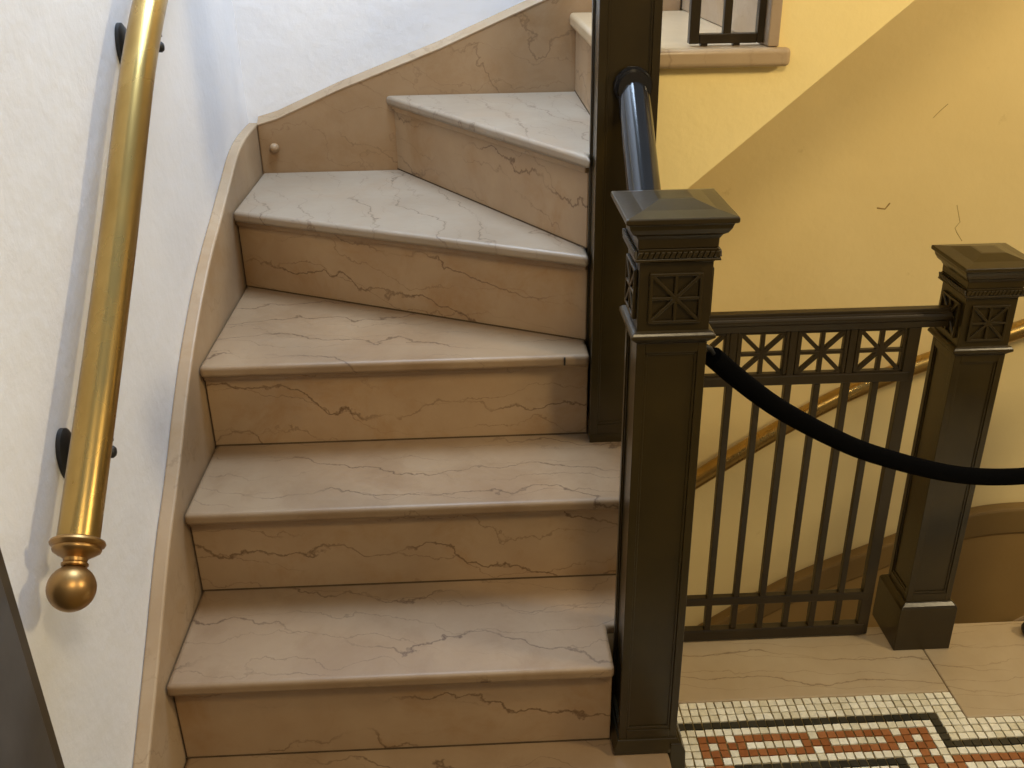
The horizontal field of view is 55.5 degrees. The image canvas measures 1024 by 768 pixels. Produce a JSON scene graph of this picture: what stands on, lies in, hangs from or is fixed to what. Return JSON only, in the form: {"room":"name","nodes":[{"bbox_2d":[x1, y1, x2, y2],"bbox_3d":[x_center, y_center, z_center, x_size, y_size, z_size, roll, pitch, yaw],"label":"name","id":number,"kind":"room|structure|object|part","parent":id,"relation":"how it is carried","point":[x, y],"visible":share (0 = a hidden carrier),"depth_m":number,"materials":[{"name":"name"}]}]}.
{"room":"stairwell","nodes":[
{"label":"stairwell","id":0,"kind":"room"},
{"bbox_2d":[0,0,247,767],"bbox_3d":[-0.664,-0.294,0.659,0.138,3.600,3.900,-2,26,-2],"label":"wall","id":1,"kind":"structure","parent":0,"point":[60,65],"depth_m":1.41,"materials":[{"name":"white paint"}]},
{"bbox_2d":[0,548,64,767],"bbox_3d":[-0.560,0.252,0.446,0.020,2.200,1.235,-2,26,-2],"label":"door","id":2,"kind":"structure","parent":1,"relation":"in","point":[28,739],"depth_m":1.12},
{"bbox_2d":[45,0,167,612],"bbox_3d":[-0.582,-0.418,1.528,0.093,0.958,1.260,-2,26,-2],"label":"brass handrail","id":3,"kind":"object","parent":1,"relation":"attached to","point":[84,454],"visible":1,"depth_m":1.30,"materials":[{"name":"gold metal"}]},
{"bbox_3d":[-0.598,0.095,1.315,0.012,0.078,0.050,-2,26,-2],"label":"wall plate","id":4,"kind":"part","parent":3,"relation":"part of","materials":[{"name":"black metal"}]},
{"bbox_3d":[-0.628,-0.546,1.580,0.012,0.078,0.050,-2,26,-2],"label":"wall plate","id":5,"kind":"part","parent":3,"relation":"part of","materials":[{"name":"black metal"}]},
{"bbox_2d":[232,0,1023,625],"bbox_3d":[1.066,-0.216,2.857,3.462,5.700,0.166,-2,26,-2],"label":"wall","id":6,"kind":"structure","parent":0,"point":[913,142],"depth_m":2.62,"materials":[{"name":"paint"}]},
{"bbox_2d":[656,0,913,189],"bbox_3d":[1.101,-1.216,1.852,1.755,1.609,0.780,-2,26,-2],"label":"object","id":7,"kind":"structure","parent":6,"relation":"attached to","point":[704,114],"depth_m":1.74,"materials":[{"name":"yellow paint"}]},
{"bbox_2d":[695,319,1023,489],"bbox_3d":[1.312,-0.005,2.827,2.203,1.070,0.095,-2,26,-2],"label":"brass handrail","id":8,"kind":"object","parent":6,"relation":"attached to","point":[827,402],"visible":0.27,"depth_m":2.81,"materials":[{"name":"metal"}]},
{"bbox_2d":[697,502,1023,626],"bbox_3d":[1.562,1.508,3.212,2.560,2.172,0.735,-2,26,-2],"label":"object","id":9,"kind":"object","parent":6,"relation":"attached to","point":[988,586],"visible":0.27,"depth_m":3.15,"materials":[{"name":"paint"}]},
{"bbox_3d":[1.294,1.236,3.458,2.060,1.757,0.033,-2,26,-2],"label":"skirting","id":10,"kind":"part","parent":9,"relation":"part of","materials":[{"name":"beige stone"}]},
{"bbox_2d":[677,621,1023,767],"bbox_3d":[1.178,1.273,0.986,3.462,0.160,2.965,-2,26,-2],"label":"floor","id":11,"kind":"structure","parent":0,"point":[853,700],"depth_m":2.06,"materials":[{"name":"tile"}]},
{"bbox_2d":[133,0,789,767],"bbox_3d":[-0.063,-0.028,1.837,1.125,1.480,1.736,-2,26,-2],"label":"staircase","id":12,"kind":"structure","parent":11,"relation":"on","point":[387,531],"depth_m":1.88,"materials":[{"name":"stone"}]},
{"bbox_3d":[-0.609,0.185,1.912,0.026,1.047,1.736,-2,26,-2],"label":"skirting","id":13,"kind":"part","parent":12,"relation":"part of","materials":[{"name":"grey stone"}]},
{"bbox_3d":[-0.114,-0.727,2.445,1.055,0.712,0.029,-2,26,-2],"label":"skirting","id":14,"kind":"part","parent":12,"relation":"part of","materials":[{"name":"stone"}]},
{"bbox_2d":[585,0,662,441],"bbox_3d":[0.192,-0.718,1.607,0.148,1.801,0.148,-2,26,-2],"label":"post","id":15,"kind":"object","parent":12,"relation":"on","point":[625,33],"visible":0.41,"depth_m":1.75,"materials":[{"name":"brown metal"}]},
{"bbox_2d":[613,66,660,190],"bbox_3d":[0.214,-0.307,1.554,0.067,0.340,0.377,-2,26,-2],"label":"stair handrail","id":16,"kind":"object","parent":15,"relation":"attached to","point":[632,86],"visible":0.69,"depth_m":1.59,"materials":[{"name":"metal"}]},
{"bbox_2d":[687,0,766,45],"bbox_3d":[0.340,-0.990,1.543,0.205,0.863,0.036,-2,26,-2],"label":"railing","id":17,"kind":"object","parent":12,"relation":"on","point":[726,36],"visible":1,"depth_m":1.71,"materials":[{"name":"brown metal"}]},
{"bbox_3d":[0.381,-0.614,1.726,0.102,0.016,0.018,-2,26,-2],"label":"rail","id":18,"kind":"part","parent":17,"relation":"part of","materials":[{"name":"brown metal"}]},
{"bbox_2d":[610,188,740,767],"bbox_3d":[0.229,0.265,1.581,0.150,1.165,0.150,-2,26,-2],"label":"newel post","id":19,"kind":"object","parent":11,"relation":"on","point":[671,237],"visible":0.99,"depth_m":1.46,"materials":[{"name":"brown metal"}]},
{"bbox_3d":[0.169,-0.139,1.384,0.005,0.074,0.074,-2,26,-2],"label":"star panel","id":20,"kind":"part","parent":19,"relation":"part of","materials":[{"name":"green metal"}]},
{"bbox_3d":[0.221,-0.198,1.358,0.119,0.009,0.119,-2,26,-2],"label":"rope moulding","id":21,"kind":"part","parent":19,"relation":"part of","materials":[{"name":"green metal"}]},
{"bbox_3d":[0.224,-0.118,1.338,0.074,0.074,0.005,-2,26,-2],"label":"star panel","id":22,"kind":"part","parent":19,"relation":"part of","materials":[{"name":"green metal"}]},
{"bbox_3d":[0.275,-0.143,1.387,0.005,0.074,0.074,-2,26,-2],"label":"star panel","id":23,"kind":"part","parent":19,"relation":"part of","materials":[{"name":"brown metal"}]},
{"bbox_2d":[705,344,1023,485],"bbox_3d":[0.993,-0.001,1.752,1.531,0.410,0.032,-10,27,-18],"label":"rope","id":24,"kind":"object","parent":19,"relation":"hanging from","point":[717,360],"visible":0.97,"depth_m":1.60,"materials":[{"name":"black fabric"}]},
{"bbox_2d":[683,305,952,641],"bbox_3d":[0.563,0.219,2.072,0.607,0.803,0.034,-2,26,-2],"label":"iron railing","id":25,"kind":"object","parent":11,"relation":"on","point":[850,324],"visible":0.7,"depth_m":2.01,"materials":[{"name":"black metal"}]},
{"bbox_3d":[0.376,-0.057,1.929,0.094,0.096,0.012,-2,26,-2],"label":"star panel","id":26,"kind":"part","parent":25,"relation":"part of","materials":[{"name":"brown metal"}]},
{"bbox_3d":[0.495,-0.061,1.933,0.094,0.096,0.012,-2,26,-2],"label":"star panel","id":27,"kind":"part","parent":25,"relation":"part of","materials":[{"name":"brown metal"}]},
{"bbox_3d":[0.565,0.568,2.240,0.490,0.029,0.022,-2,26,-2],"label":"rail","id":28,"kind":"part","parent":25,"relation":"part of","materials":[{"name":"brown metal"}]},
{"bbox_3d":[0.564,0.483,2.199,0.490,0.021,0.018,-2,26,-2],"label":"rail","id":29,"kind":"part","parent":25,"relation":"part of","materials":[{"name":"brown metal"}]},
{"bbox_3d":[0.556,-0.011,1.960,0.490,0.022,0.020,-2,26,-2],"label":"rail","id":30,"kind":"part","parent":25,"relation":"part of","materials":[{"name":"brown metal"}]},
{"bbox_3d":[0.614,-0.065,1.937,0.094,0.096,0.012,-2,26,-2],"label":"star panel","id":31,"kind":"part","parent":25,"relation":"part of","materials":[{"name":"brown metal"}]},
{"bbox_3d":[0.558,-0.125,1.906,0.607,0.039,0.034,-2,26,-2],"label":"rail","id":32,"kind":"part","parent":25,"relation":"part of","materials":[{"name":"brown metal"}]},
{"bbox_3d":[0.734,-0.069,1.941,0.094,0.096,0.012,-2,26,-2],"label":"star panel","id":33,"kind":"part","parent":25,"relation":"part of","materials":[{"name":"brown metal"}]},
{"bbox_2d":[872,243,1023,649],"bbox_3d":[0.916,0.158,2.060,0.150,0.923,0.150,-2,26,-2],"label":"newel post","id":34,"kind":"object","parent":11,"relation":"on","point":[914,608],"visible":0.98,"depth_m":2.00,"materials":[{"name":"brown metal"}]},
{"bbox_3d":[0.859,-0.138,1.914,0.005,0.074,0.074,-2,26,-2],"label":"star panel","id":35,"kind":"part","parent":34,"relation":"part of","materials":[{"name":"brown metal"}]},
{"bbox_3d":[0.911,-0.197,1.889,0.119,0.009,0.119,-2,26,-2],"label":"rope moulding","id":36,"kind":"part","parent":34,"relation":"part of","materials":[{"name":"brown metal"}]},
{"bbox_3d":[0.914,-0.117,1.869,0.074,0.074,0.005,-2,26,-2],"label":"star panel","id":37,"kind":"part","parent":34,"relation":"part of","materials":[{"name":"brown metal"}]}
]}

